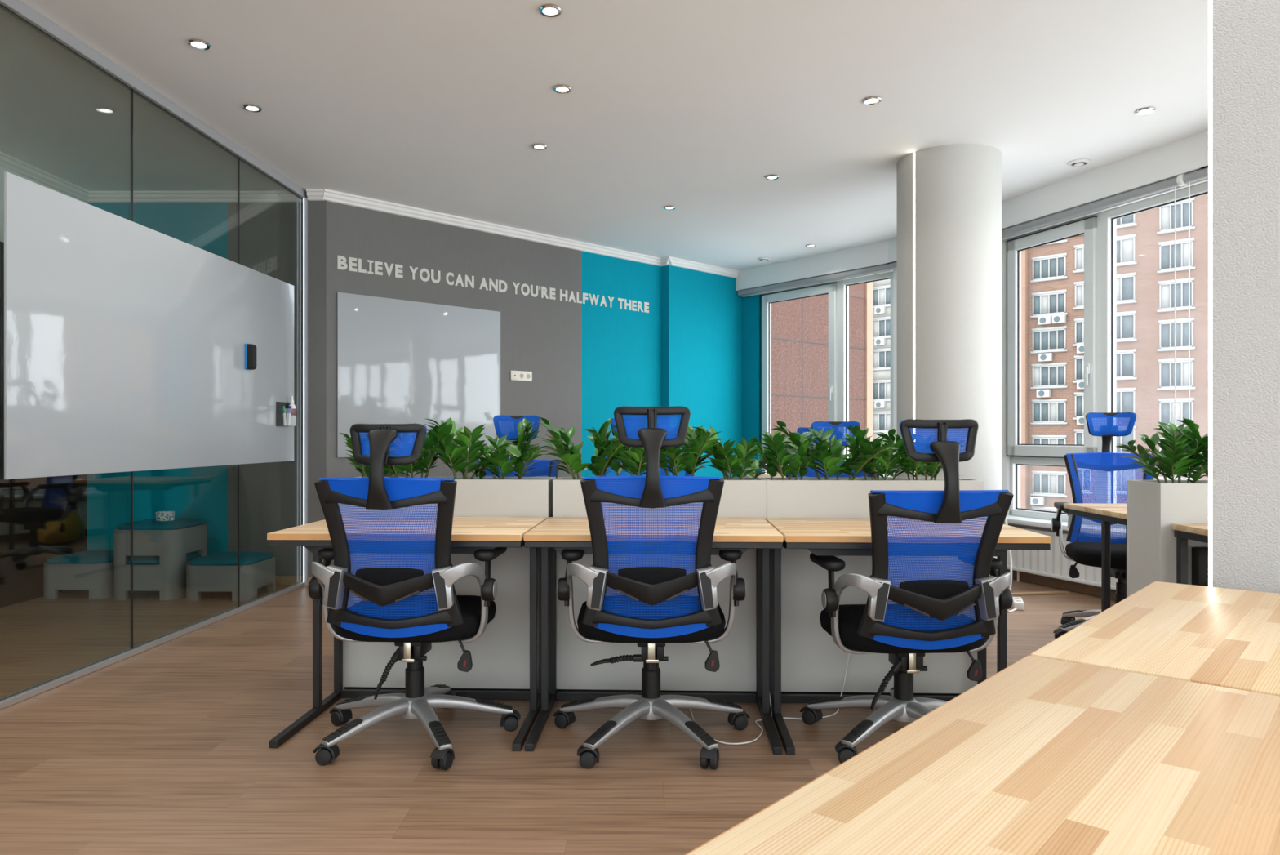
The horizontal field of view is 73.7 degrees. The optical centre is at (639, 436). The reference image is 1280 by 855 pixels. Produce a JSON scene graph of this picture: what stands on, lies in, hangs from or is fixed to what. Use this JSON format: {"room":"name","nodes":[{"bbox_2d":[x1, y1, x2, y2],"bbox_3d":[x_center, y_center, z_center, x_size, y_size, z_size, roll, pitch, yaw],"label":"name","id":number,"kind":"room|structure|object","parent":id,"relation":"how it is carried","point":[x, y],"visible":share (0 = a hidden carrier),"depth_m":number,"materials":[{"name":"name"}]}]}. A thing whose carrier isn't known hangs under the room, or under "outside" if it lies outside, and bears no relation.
{"room":"open-plan office","nodes":[
{"label":"open-plan office","id":0,"kind":"room"},
{"bbox_2d":[0,241,87,607],"bbox_3d":[-4.110,-0.073,1.850,0.120,2.320,8.900,0,0,0],"label":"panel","id":1,"kind":"object","parent":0,"point":[42,518],"depth_m":5.68,"materials":[{"name":"glass"}]},
{"bbox_2d":[0,165,87,242],"bbox_3d":[-4.110,-1.508,1.850,0.120,0.550,8.900,0,0,0],"label":"wall","id":2,"kind":"structure","parent":0,"point":[2,169],"depth_m":5.42,"materials":[{"name":"white paint"}]},
{"bbox_2d":[0,151,302,202],"bbox_3d":[-3.245,-1.747,1.875,1.610,0.072,8.750,0,0,0],"label":"trim","id":3,"kind":"structure","parent":2,"relation":"attached to","point":[10,162],"depth_m":6.22,"materials":[{"name":"metal"}]},
{"bbox_2d":[0,0,308,709],"bbox_3d":[-2.602,-0.347,2.143,0.068,2.869,8.233,0,0,2],"label":"glass wall","id":4,"kind":"structure","parent":0,"point":[17,9],"depth_m":4.32,"materials":[{"name":"glass"}]},
{"bbox_2d":[4,171,293,479],"bbox_3d":[-2.499,-0.445,4.729,0.012,1.237,2.605,0,0,2],"label":"whiteboard","id":5,"kind":"object","parent":4,"relation":"attached to","point":[125,340],"visible":1,"depth_m":4.18,"materials":[{"name":"grey"}]},
{"bbox_2d":[244,343,256,369],"bbox_3d":[-2.444,-0.498,5.359,0.050,0.160,0.056,0,0,2],"label":"eraser","id":6,"kind":"object","parent":5,"relation":"attached to","point":[250,348],"visible":1,"depth_m":5.33,"materials":[{"name":"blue plastic"}]},
{"bbox_2d":[275,401,292,426],"bbox_3d":[-2.417,-0.150,5.854,0.066,0.165,0.200,0,0,2],"label":"pen holder","id":7,"kind":"object","parent":5,"relation":"attached to","point":[279,415],"visible":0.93,"depth_m":5.81,"materials":[{"name":"black plastic"}]},
{"bbox_2d":[288,395,296,425],"bbox_3d":[-2.414,-0.175,5.922,0.053,0.205,0.053,0,0,2],"label":"spray bottle","id":8,"kind":"object","parent":7,"relation":"in","point":[293,415],"visible":0.84,"depth_m":5.91,"materials":[{"name":"white plastic"}]},
{"bbox_2d":[302,198,304,582],"bbox_3d":[-2.438,-0.333,6.186,0.007,2.780,0.006,0,0,0],"label":"metal frame","id":9,"kind":"structure","parent":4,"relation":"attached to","point":[303,198],"depth_m":6.18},
{"bbox_2d":[87,202,302,575],"bbox_3d":[-3.225,-0.348,6.310,1.650,2.870,0.120,0,0,0],"label":"wall","id":10,"kind":"structure","parent":0,"point":[271,233],"depth_m":6.25,"materials":[{"name":"paint"}]},
{"bbox_2d":[275,575,302,584],"bbox_3d":[-3.245,1.054,6.242,1.610,0.065,0.015,0,0,0],"label":"baseboard","id":11,"kind":"structure","parent":10,"relation":"attached to","point":[280,580],"depth_m":6.24,"materials":[{"name":"brown wood"}]},
{"bbox_2d":[308,200,326,577],"bbox_3d":[-2.345,-0.348,6.260,0.130,2.870,0.120,0,0,0],"label":"wall","id":12,"kind":"structure","parent":0,"point":[317,209],"depth_m":6.20,"materials":[{"name":"grey paint"}]},
{"bbox_2d":[326,200,661,564],"bbox_3d":[-1.099,-0.348,7.486,3.500,2.870,0.200,0,0,-44],"label":"wall","id":13,"kind":"structure","parent":0,"point":[541,336],"depth_m":7.50,"materials":[{"name":"paint"}]},
{"bbox_2d":[337,292,500,457],"bbox_3d":[-1.704,-0.451,6.752,1.430,1.211,0.015,0,0,-44],"label":"whiteboard","id":14,"kind":"object","parent":13,"relation":"attached to","point":[399,361],"visible":0.76,"depth_m":6.68,"materials":[{"name":"grey"}]},
{"bbox_2d":[337,255,648,312],"bbox_3d":[-1.066,-1.276,7.375,3.205,0.104,0.005,0,0,-44],"label":"wall lettering","id":15,"kind":"object","parent":13,"relation":"attached to","point":[459,280],"depth_m":7.14,"materials":[{"name":"plastic"}]},
{"bbox_2d":[510,370,532,381],"bbox_3d":[-1.033,-0.522,7.400,0.225,0.084,0.015,0,0,-44],"label":"power outlet","id":16,"kind":"object","parent":13,"relation":"attached to","point":[514,375],"visible":1,"depth_m":7.39,"materials":[{"name":"beige plastic"}]},
{"bbox_2d":[306,188,738,278],"bbox_3d":[-0.619,-1.747,7.739,4.781,0.072,0.156,0,0,-43],"label":"trim","id":17,"kind":"structure","parent":13,"relation":"attached to","point":[313,194],"depth_m":7.22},
{"bbox_2d":[0,578,1115,854],"bbox_3d":[-0.135,1.147,3.325,7.970,0.120,11.950,0,0,0],"label":"floor","id":18,"kind":"structure","parent":0,"point":[163,748],"depth_m":2.85,"materials":[{"name":"brown laminate"}]},
{"bbox_2d":[43,550,114,599],"bbox_3d":[-3.800,0.948,5.930,0.455,0.279,0.455,0,0,-1],"label":"pouf","id":19,"kind":"object","parent":18,"relation":"on","point":[93,571],"visible":0.75,"depth_m":5.71,"materials":[{"name":"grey fabric"}]},
{"bbox_2d":[46,550,114,563],"bbox_3d":[-3.800,0.835,5.930,0.430,0.053,0.430,0,0,-1],"label":"cushion","id":20,"kind":"object","parent":19,"relation":"on","point":[87,556],"depth_m":5.76,"materials":[{"name":"teal fabric"}]},
{"bbox_2d":[114,551,201,599],"bbox_3d":[-3.300,0.948,5.890,0.455,0.279,0.455,0,0,0],"label":"pouf","id":21,"kind":"object","parent":18,"relation":"on","point":[148,574],"visible":0.58,"depth_m":5.66,"materials":[{"name":"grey fabric"}]},
{"bbox_2d":[114,518,206,564],"bbox_3d":[-3.300,0.716,5.890,0.455,0.279,0.455,0,0,0],"label":"pouf","id":22,"kind":"object","parent":21,"relation":"on","point":[171,540],"visible":0.88,"depth_m":5.68,"materials":[{"name":"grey fabric"}]},
{"bbox_2d":[116,518,204,529],"bbox_3d":[-3.300,0.603,5.890,0.430,0.053,0.430,0,0,0],"label":"cushion","id":23,"kind":"object","parent":22,"relation":"on","point":[151,523],"depth_m":5.73,"materials":[{"name":"teal fabric"}]},
{"bbox_2d":[155,511,174,520],"bbox_3d":[-3.260,0.549,5.860,0.116,0.060,0.116,0,0,0],"label":"tissue box","id":24,"kind":"object","parent":22,"relation":"on","point":[160,515],"visible":1,"depth_m":5.82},
{"bbox_2d":[127,551,201,564],"bbox_3d":[-3.300,0.835,5.890,0.430,0.053,0.430,0,0,0],"label":"cushion","id":25,"kind":"object","parent":21,"relation":"on","point":[137,560],"depth_m":5.70,"materials":[{"name":"teal fabric"}]},
{"bbox_2d":[186,551,275,600],"bbox_3d":[-2.800,0.948,5.860,0.455,0.279,0.455,0,0,1],"label":"pouf","id":26,"kind":"object","parent":18,"relation":"on","point":[215,571],"visible":0.98,"depth_m":5.65,"materials":[{"name":"grey fabric"}]},
{"bbox_2d":[188,551,273,564],"bbox_3d":[-2.800,0.835,5.860,0.430,0.053,0.430,0,0,1],"label":"cushion","id":27,"kind":"object","parent":26,"relation":"on","point":[221,557],"depth_m":5.72,"materials":[{"name":"teal fabric"}]},
{"bbox_2d":[266,515,547,751],"bbox_3d":[-0.842,0.712,3.263,0.889,0.750,0.632,0,0,2],"label":"desk","id":28,"kind":"object","parent":18,"relation":"on","point":[468,534],"visible":0.6,"depth_m":3.28,"materials":[{"name":"brown wood"}]},
{"bbox_2d":[304,546,496,553],"bbox_3d":[-0.858,0.403,3.094,0.713,0.032,0.090,0,0,2],"label":"crossbar","id":29,"kind":"object","parent":28,"relation":"on","point":[312,548],"depth_m":3.05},
{"bbox_2d":[307,423,520,769],"bbox_3d":[-0.798,0.524,3.073,0.742,1.127,0.715,0,0,-18],"label":"office chair","id":30,"kind":"object","parent":18,"relation":"on","point":[391,609],"visible":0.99,"depth_m":2.84,"materials":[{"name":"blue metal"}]},
{"bbox_2d":[337,476,555,690],"bbox_3d":[-0.824,0.634,3.705,0.890,0.905,0.245,0,0,2],"label":"divider","id":31,"kind":"object","parent":18,"relation":"on","point":[500,655],"visible":0.48,"depth_m":3.58,"materials":[{"name":"beige laminate"}]},
{"bbox_2d":[339,432,434,477],"bbox_3d":[-1.094,0.114,3.744,0.420,0.266,0.301,0,0,-8],"label":"leafy plant","id":32,"kind":"object","parent":31,"relation":"on","point":[363,469],"visible":0.2,"depth_m":3.67,"materials":[{"name":"green plant"}]},
{"bbox_2d":[364,422,453,477],"bbox_3d":[-1.006,0.093,3.690,0.367,0.307,0.311,0,0,36],"label":"leafy plant","id":33,"kind":"object","parent":31,"relation":"on","point":[419,466],"visible":0.33,"depth_m":3.67,"materials":[{"name":"green plant"}]},
{"bbox_2d":[424,417,516,479],"bbox_3d":[-0.728,0.082,3.724,0.426,0.331,0.337,0,0,-18],"label":"leafy plant","id":34,"kind":"object","parent":31,"relation":"on","point":[454,452],"visible":0.81,"depth_m":3.62,"materials":[{"name":"green plant"}]},
{"bbox_2d":[471,417,548,479],"bbox_3d":[-0.557,0.083,3.689,0.396,0.327,0.291,0,0,12],"label":"leafy plant","id":35,"kind":"object","parent":31,"relation":"on","point":[522,453],"visible":0.84,"depth_m":3.66,"materials":[{"name":"green plant"}]},
{"bbox_2d":[474,415,559,478],"bbox_3d":[-0.671,0.485,4.416,0.716,1.196,0.727,0,0,-6],"label":"office chair","id":36,"kind":"object","parent":18,"relation":"on","point":[508,427],"visible":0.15,"depth_m":4.67,"materials":[{"name":"blue fabric"}]},
{"bbox_2d":[602,417,645,475],"bbox_3d":[-0.047,0.478,5.800,0.702,1.211,0.750,0,0,-15],"label":"office chair","id":37,"kind":"object","parent":18,"relation":"on","point":[612,420],"visible":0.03,"depth_m":6.03,"materials":[{"name":"blue fabric"}]},
{"bbox_2d":[552,405,750,768],"bbox_3d":[0.056,0.493,3.072,0.739,1.181,0.715,0,0,-17],"label":"office chair","id":38,"kind":"object","parent":18,"relation":"on","point":[652,611],"visible":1,"depth_m":2.83,"materials":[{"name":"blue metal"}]},
{"bbox_2d":[523,516,783,754],"bbox_3d":[0.055,0.712,3.231,0.889,0.750,0.632,0,0,2],"label":"desk","id":39,"kind":"object","parent":18,"relation":"on","point":[553,534],"visible":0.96,"depth_m":3.27,"materials":[{"name":"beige wood"}]},
{"bbox_2d":[554,547,747,555],"bbox_3d":[0.039,0.403,3.062,0.713,0.032,0.090,0,0,2],"label":"cable tray","id":40,"kind":"object","parent":39,"relation":"on","point":[586,550],"depth_m":3.02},
{"bbox_2d":[552,476,766,693],"bbox_3d":[0.084,0.634,3.672,0.890,0.905,0.245,0,0,2],"label":"divider","id":41,"kind":"object","parent":18,"relation":"on","point":[685,670],"visible":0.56,"depth_m":3.55,"materials":[{"name":"beige laminate"}]},
{"bbox_2d":[537,416,628,479],"bbox_3d":[-0.232,0.082,3.655,0.428,0.330,0.383,0,0,0],"label":"leafy plant","id":42,"kind":"object","parent":41,"relation":"on","point":[571,456],"visible":0.93,"depth_m":3.63,"materials":[{"name":"green plant"}]},
{"bbox_2d":[585,423,675,475],"bbox_3d":[-0.022,0.096,3.706,0.428,0.301,0.382,0,0,0],"label":"leafy plant","id":43,"kind":"object","parent":41,"relation":"on","point":[633,460],"visible":0.49,"depth_m":3.60,"materials":[{"name":"green plant"}]},
{"bbox_2d":[629,417,722,479],"bbox_3d":[0.176,0.086,3.605,0.401,0.322,0.355,0,0,39],"label":"leafy plant","id":44,"kind":"object","parent":41,"relation":"on","point":[687,460],"visible":0.62,"depth_m":3.58,"materials":[{"name":"green plant"}]},
{"bbox_2d":[691,425,777,479],"bbox_3d":[0.408,0.099,3.702,0.370,0.296,0.308,0,0,-18],"label":"leafy plant","id":45,"kind":"object","parent":41,"relation":"on","point":[723,461],"visible":0.8,"depth_m":3.61,"materials":[{"name":"green plant"}]},
{"bbox_2d":[658,427,691,475],"bbox_3d":[0.336,0.505,7.071,0.727,1.165,0.728,0,0,-20],"label":"office chair","id":46,"kind":"object","parent":18,"relation":"on","point":[685,473],"visible":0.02,"depth_m":7.31,"materials":[{"name":"blue fabric"}]},
{"bbox_2d":[688,695,772,744],"bbox_3d":[0.353,1.006,3.260,0.331,0.161,0.520,0,0,0],"label":"cable","id":47,"kind":"object","parent":18,"relation":"on","point":[756,722],"visible":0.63,"depth_m":3.09,"materials":[{"name":"white plastic"}]},
{"bbox_2d":[786,426,841,477],"bbox_3d":[1.255,0.512,5.924,0.703,1.150,0.752,0,0,-4],"label":"office chair","id":48,"kind":"object","parent":18,"relation":"on","point":[802,429],"visible":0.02,"depth_m":6.17,"materials":[{"name":"blue fabric"}]},
{"bbox_2d":[792,421,877,477],"bbox_3d":[0.997,0.505,4.290,0.716,1.165,0.727,0,0,4],"label":"office chair","id":49,"kind":"object","parent":18,"relation":"on","point":[811,473],"visible":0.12,"depth_m":4.53,"materials":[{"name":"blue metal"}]},
{"bbox_2d":[761,477,984,695],"bbox_3d":[0.975,0.634,3.641,0.890,0.905,0.245,0,0,2],"label":"divider","id":50,"kind":"object","parent":18,"relation":"on","point":[812,663],"visible":0.51,"depth_m":3.52,"materials":[{"name":"beige laminate"}]},
{"bbox_2d":[751,430,831,479],"bbox_3d":[0.634,0.108,3.682,0.343,0.276,0.358,0,0,0],"label":"leafy plant","id":51,"kind":"object","parent":50,"relation":"on","point":[799,464],"visible":0.86,"depth_m":3.58,"materials":[{"name":"green plant"}]},
{"bbox_2d":[771,420,899,479],"bbox_3d":[0.836,0.091,3.613,0.567,0.312,0.292,0,0,27],"label":"leafy plant","id":52,"kind":"object","parent":50,"relation":"on","point":[830,461],"visible":0.85,"depth_m":3.60,"materials":[{"name":"green plant"}]},
{"bbox_2d":[842,424,918,479],"bbox_3d":[1.030,0.099,3.657,0.343,0.294,0.357,0,0,0],"label":"leafy plant","id":53,"kind":"object","parent":50,"relation":"on","point":[888,464],"visible":0.6,"depth_m":3.56,"materials":[{"name":"green plant"}]},
{"bbox_2d":[876,428,961,479],"bbox_3d":[1.204,0.108,3.558,0.346,0.278,0.367,0,0,-42],"label":"leafy plant","id":54,"kind":"object","parent":50,"relation":"on","point":[931,468],"visible":0.49,"depth_m":3.56,"materials":[{"name":"green plant"}]},
{"bbox_2d":[800,418,1013,763],"bbox_3d":[0.973,0.517,3.022,0.710,1.140,0.778,0,0,-3],"label":"office chair","id":55,"kind":"object","parent":18,"relation":"on","point":[926,618],"visible":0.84,"depth_m":2.79,"materials":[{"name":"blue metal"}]},
{"bbox_2d":[765,517,1051,754],"bbox_3d":[0.951,0.712,3.199,0.889,0.750,0.632,0,0,2],"label":"desk","id":56,"kind":"object","parent":18,"relation":"on","point":[842,536],"visible":0.43,"depth_m":3.14,"materials":[{"name":"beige wood"}]},
{"bbox_2d":[782,602,858,719],"bbox_3d":[0.747,0.886,3.371,0.429,0.400,0.092,0,0,-36],"label":"cable","id":57,"kind":"object","parent":56,"relation":"hanging from","point":[837,711],"visible":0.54,"depth_m":3.44,"materials":[{"name":"white plastic"}]},
{"bbox_2d":[808,548,1007,555],"bbox_3d":[0.935,0.403,3.030,0.713,0.032,0.090,0,0,2],"label":"cable tray","id":58,"kind":"object","parent":56,"relation":"on","point":[842,552],"depth_m":2.99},
{"bbox_2d":[684,655,1279,854],"bbox_3d":[0.537,0.712,0.776,0.632,0.750,0.889,0,0,42],"label":"desk","id":59,"kind":"object","parent":18,"relation":"on","point":[1041,755],"visible":1,"depth_m":0.84,"materials":[{"name":"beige wood"}]},
{"bbox_2d":[1012,596,1024,609],"bbox_3d":[2.400,1.061,5.420,0.060,0.052,0.200,0,0,20],"label":"power strip","id":60,"kind":"object","parent":18,"relation":"on","point":[1017,602],"visible":0.91,"depth_m":5.33,"materials":[{"name":"white plastic"}]},
{"bbox_2d":[1011,590,1070,595],"bbox_3d":[2.700,1.079,5.860,0.520,0.016,0.045,0,0,-8],"label":"wood strip","id":61,"kind":"object","parent":18,"relation":"on","point":[1035,593],"visible":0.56,"depth_m":5.85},
{"bbox_2d":[1063,502,1126,612],"bbox_3d":[2.562,0.712,3.962,0.889,0.750,0.632,0,0,2],"label":"desk","id":62,"kind":"object","parent":18,"relation":"on","point":[1108,513],"visible":0.2,"depth_m":3.90,"materials":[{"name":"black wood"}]},
{"bbox_2d":[1050,412,1155,638],"bbox_3d":[2.577,0.475,4.549,0.720,1.216,0.762,0,0,17],"label":"office chair","id":63,"kind":"object","parent":18,"relation":"on","point":[1085,548],"visible":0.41,"depth_m":4.79,"materials":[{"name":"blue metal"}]},
{"bbox_2d":[1030,581,1279,695],"bbox_3d":[1.137,0.712,1.446,0.632,0.750,0.889,0,0,42],"label":"desk","id":64,"kind":"object","parent":18,"relation":"on","point":[1216,636],"visible":0.6,"depth_m":1.42,"materials":[{"name":"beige wood"}]},
{"bbox_2d":[1126,480,1208,597],"bbox_3d":[2.469,0.634,3.418,0.890,0.905,0.245,0,0,2],"label":"divider","id":65,"kind":"object","parent":18,"relation":"on","point":[1153,507],"visible":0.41,"depth_m":3.34,"materials":[{"name":"beige laminate"}]},
{"bbox_2d":[1115,421,1208,482],"bbox_3d":[2.134,0.093,3.389,0.407,0.307,0.320,0,0,40],"label":"leafy plant","id":66,"kind":"object","parent":65,"relation":"on","point":[1174,459],"visible":0.88,"depth_m":3.41,"materials":[{"name":"green plant"}]},
{"bbox_2d":[1154,417,1208,477],"bbox_3d":[2.345,0.084,3.480,0.380,0.324,0.333,0,0,0],"label":"leafy plant","id":67,"kind":"object","parent":65,"relation":"on","point":[1191,425],"visible":0.13,"depth_m":3.42,"materials":[{"name":"green plant"}]},
{"bbox_2d":[1172,523,1208,584],"bbox_3d":[2.493,0.712,2.973,0.889,0.750,0.632,0,0,2],"label":"desk","id":68,"kind":"object","parent":18,"relation":"on","point":[1183,531],"visible":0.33,"depth_m":3.25,"materials":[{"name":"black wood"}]},
{"bbox_2d":[1191,546,1208,586],"bbox_3d":[2.245,0.528,3.267,0.230,0.202,0.065,0,0,0],"label":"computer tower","id":69,"kind":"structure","parent":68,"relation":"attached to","point":[1199,554],"depth_m":3.26,"materials":[{"name":"black plastic"}]},
{"bbox_2d":[0,0,1208,271],"bbox_3d":[-0.135,-1.843,3.325,7.970,0.120,11.950,0,0,0],"label":"ceiling","id":70,"kind":"structure","parent":0,"point":[442,106],"depth_m":4.51,"materials":[{"name":"paint"}]},
{"bbox_2d":[186,39,210,49],"bbox_3d":[-2.005,-1.778,3.878,0.097,0.010,0.097,0,0,0],"label":"recessed light","id":71,"kind":"object","parent":70,"relation":"in","point":[198,44],"visible":1,"depth_m":3.88,"materials":[{"name":"silver metal"}]},
{"bbox_2d":[242,104,262,112],"bbox_3d":[-2.104,-1.778,4.630,0.097,0.010,0.097,0,0,0],"label":"recessed light","id":72,"kind":"object","parent":70,"relation":"in","point":[251,108],"visible":1,"depth_m":4.63,"materials":[{"name":"silver metal"}]},
{"bbox_2d":[531,143,546,150],"bbox_3d":[-0.618,-1.778,5.248,0.097,0.010,0.097,0,0,0],"label":"recessed light","id":73,"kind":"object","parent":70,"relation":"in","point":[535,146],"visible":1,"depth_m":5.24,"materials":[{"name":"silver metal"}]},
{"bbox_2d":[538,4,561,17],"bbox_3d":[-0.375,-1.778,3.571,0.097,0.010,0.097,0,0,0],"label":"recessed light","id":74,"kind":"object","parent":70,"relation":"in","point":[548,10],"visible":1,"depth_m":3.56,"materials":[{"name":"silver metal"}]},
{"bbox_2d":[552,84,571,93],"bbox_3d":[-0.398,-1.778,4.377,0.097,0.010,0.097,0,0,0],"label":"recessed light","id":75,"kind":"object","parent":70,"relation":"in","point":[562,89],"visible":1,"depth_m":4.37,"materials":[{"name":"silver metal"}]},
{"bbox_2d":[862,96,881,104],"bbox_3d":[1.232,-1.778,4.525,0.097,0.010,0.097,0,0,0],"label":"recessed light","id":76,"kind":"object","parent":70,"relation":"in","point":[872,100],"visible":1,"depth_m":4.52,"materials":[{"name":"silver metal"}]},
{"bbox_2d":[1067,158,1090,166],"bbox_3d":[2.855,-1.772,5.551,0.133,0.022,0.133,0,0,0],"label":"recessed light","id":77,"kind":"object","parent":70,"relation":"in","point":[1077,162],"visible":1,"depth_m":5.53,"materials":[{"name":"white plastic"}]},
{"bbox_2d":[1135,106,1155,115],"bbox_3d":[2.765,-1.778,4.669,0.097,0.010,0.097,0,0,0],"label":"recessed light","id":78,"kind":"object","parent":70,"relation":"in","point":[1146,110],"visible":1,"depth_m":4.67,"materials":[{"name":"silver metal"}]},
{"bbox_2d":[661,265,742,476],"bbox_3d":[0.593,-0.348,9.071,1.184,2.870,0.360,0,0,-44],"label":"wall","id":79,"kind":"structure","parent":0,"point":[701,312],"depth_m":8.88,"materials":[{"name":"teal paint"}]},
{"bbox_2d":[742,293,761,474],"bbox_3d":[1.236,-0.248,9.329,0.200,2.670,0.330,0,0,-40],"label":"wall","id":80,"kind":"structure","parent":0,"point":[751,305],"depth_m":9.20,"materials":[{"name":"teal paint"}]},
{"bbox_2d":[760,271,890,474],"bbox_3d":[1.849,-0.458,8.514,0.150,2.150,1.708,0,0,-39],"label":"window","id":81,"kind":"structure","parent":80,"relation":"in","point":[837,291],"depth_m":8.39,"materials":[{"name":"plastic"}]},
{"bbox_2d":[737,263,893,297],"bbox_3d":[1.698,-1.544,8.525,0.074,0.067,1.918,0,0,-40],"label":"roller blind","id":82,"kind":"object","parent":81,"relation":"attached to","point":[882,268],"visible":0.94,"depth_m":8.42,"materials":[{"name":"white plastic"}]},
{"bbox_2d":[896,143,1001,575],"bbox_3d":[1.994,-0.348,5.521,0.638,2.870,0.638,0,0,0],"label":"column","id":83,"kind":"structure","parent":0,"point":[958,186],"depth_m":5.25,"materials":[{"name":"white paint"}]},
{"bbox_2d":[913,153,915,474],"bbox_3d":[1.724,-0.348,5.359,0.008,2.850,0.016,0,0,-31],"label":"led strip","id":84,"kind":"object","parent":83,"relation":"attached to","point":[913,153],"visible":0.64,"depth_m":5.36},
{"bbox_2d":[1004,515,1017,612],"bbox_3d":[2.314,0.778,5.327,0.069,0.624,0.148,0,0,15],"label":"cable","id":85,"kind":"object","parent":83,"relation":"attached to","point":[1006,519],"visible":0.56,"depth_m":5.38,"materials":[{"name":"white plastic"}]},
{"bbox_2d":[1003,522,1123,537],"bbox_3d":[3.144,0.852,3.530,1.607,0.470,12.368,0,0,-12],"label":"wall","id":86,"kind":"structure","parent":0,"point":[1012,524],"depth_m":6.29,"materials":[{"name":"white paint"}]},
{"bbox_2d":[890,238,1009,515],"bbox_3d":[3.439,-0.458,3.718,0.729,2.150,8.748,0,0,-10],"label":"trim","id":87,"kind":"structure","parent":86,"relation":"attached to","point":[1005,460],"depth_m":6.63,"materials":[{"name":"plastic"}]},
{"bbox_2d":[1006,568,1115,599],"bbox_3d":[3.021,1.052,3.486,1.365,0.070,12.152,0,0,-12],"label":"baseboard","id":88,"kind":"structure","parent":86,"relation":"attached to","point":[1094,590],"depth_m":6.07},
{"bbox_2d":[1006,524,1121,590],"bbox_3d":[3.069,0.882,5.727,0.072,0.410,1.755,0,0,-20],"label":"radiator","id":89,"kind":"object","parent":86,"relation":"attached to","point":[1051,562],"visible":0.17,"depth_m":6.05,"materials":[{"name":"metal"}]},
{"bbox_2d":[1004,515,1124,537],"bbox_3d":[3.058,0.629,5.803,0.220,0.035,1.765,0,0,-20],"label":"sill","id":90,"kind":"structure","parent":86,"relation":"attached to","point":[1041,522],"depth_m":6.13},
{"bbox_2d":[1006,181,1208,528],"bbox_3d":[3.151,-0.458,5.853,0.150,2.150,1.675,0,0,-20],"label":"window","id":91,"kind":"structure","parent":86,"relation":"in","point":[1099,229],"depth_m":5.89,"materials":[{"name":"plastic"}]},
{"bbox_2d":[1001,167,1208,479],"bbox_3d":[3.042,-0.599,5.797,0.098,1.959,1.705,0,0,-20],"label":"roller blind","id":92,"kind":"object","parent":91,"relation":"attached to","point":[1183,180],"visible":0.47,"depth_m":5.40,"materials":[{"name":"white plastic"}]},
{"bbox_2d":[1010,181,1206,238],"bbox_3d":[3.144,-1.658,3.530,1.607,0.250,12.368,0,0,-12],"label":"wall","id":93,"kind":"structure","parent":0,"point":[1206,181],"depth_m":5.73,"materials":[{"name":"white paint"}]},
{"bbox_2d":[735,129,1208,290],"bbox_3d":[2.979,-1.681,3.476,1.460,0.205,12.209,0,0,-12],"label":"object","id":94,"kind":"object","parent":93,"relation":"attached to","point":[1188,154],"depth_m":6.01,"materials":[{"name":"white paint"}]},
{"bbox_2d":[1212,0,1279,593],"bbox_3d":[1.840,-0.348,2.077,0.742,2.870,0.550,0,0,34],"label":"wall pillar","id":95,"kind":"structure","parent":0,"point":[1246,33],"depth_m":2.02,"materials":[{"name":"white paint"}]},
{"bbox_2d":[1208,0,1212,586],"bbox_3d":[1.381,-0.348,2.066,0.008,2.870,0.012,0,0,34],"label":"led strip","id":96,"kind":"object","parent":95,"relation":"attached to","point":[1210,2],"visible":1,"depth_m":2.06,"materials":[{"name":"plastic"}]},
{"label":"outside","id":97,"kind":"structure","parent":0,"visible":0},
{"bbox_3d":[25.000,15.237,60.000,170.000,0.300,140.000,0,0,0],"label":"street","id":98,"kind":"object","parent":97,"visible":0},
{"bbox_2d":[770,281,873,474],"bbox_3d":[-0.806,-4.913,12.985,10.799,36.000,3.030,0,0,-42],"label":"building","id":99,"kind":"structure","parent":98,"relation":"on","point":[799,327],"depth_m":14.30,"materials":[{"name":"brick"}]},
{"bbox_2d":[873,193,1208,512],"bbox_3d":[35.158,-11.913,69.214,62.000,54.000,8.500,0,0,44],"label":"apartment building","id":100,"kind":"structure","parent":98,"relation":"on","point":[1052,274],"depth_m":63.19,"materials":[{"name":"orange brick"}]},
{"bbox_2d":[874,400,885,408],"bbox_3d":[21.610,-2.845,76.766,0.950,0.620,0.400,0,0,44],"label":"air conditioner","id":101,"kind":"object","parent":100,"relation":"attached to","point":[877,404],"visible":1,"depth_m":76.59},
{"bbox_2d":[874,306,885,314],"bbox_3d":[21.610,-11.305,76.766,0.950,0.620,0.400,0,0,44],"label":"air conditioner","id":102,"kind":"object","parent":100,"relation":"attached to","point":[877,310],"visible":1,"depth_m":76.60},
{"bbox_2d":[1030,496,1044,505],"bbox_3d":[31.339,5.104,67.282,0.950,0.620,0.400,0,0,44],"label":"air conditioner","id":103,"kind":"object","parent":100,"relation":"attached to","point":[1033,500],"visible":1,"depth_m":67.11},
{"bbox_2d":[1036,389,1050,397],"bbox_3d":[31.661,-3.356,66.968,0.950,0.620,0.400,0,0,44],"label":"air conditioner","id":104,"kind":"object","parent":100,"relation":"attached to","point":[1040,393],"visible":1,"depth_m":66.78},
{"bbox_2d":[1037,315,1052,324],"bbox_3d":[31.733,-9.066,66.898,0.950,0.620,0.400,0,0,44],"label":"air conditioner","id":105,"kind":"object","parent":100,"relation":"attached to","point":[1044,320],"visible":1,"depth_m":66.75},
{"bbox_2d":[1038,352,1052,361],"bbox_3d":[31.768,-6.176,66.863,0.950,0.620,0.400,0,0,44],"label":"air conditioner","id":106,"kind":"object","parent":100,"relation":"attached to","point":[1046,357],"visible":1,"depth_m":66.70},
{"bbox_2d":[1051,314,1066,324],"bbox_3d":[32.484,-9.066,66.165,0.950,0.620,0.400,0,0,44],"label":"air conditioner","id":107,"kind":"object","parent":100,"relation":"attached to","point":[1061,318],"visible":1,"depth_m":66.00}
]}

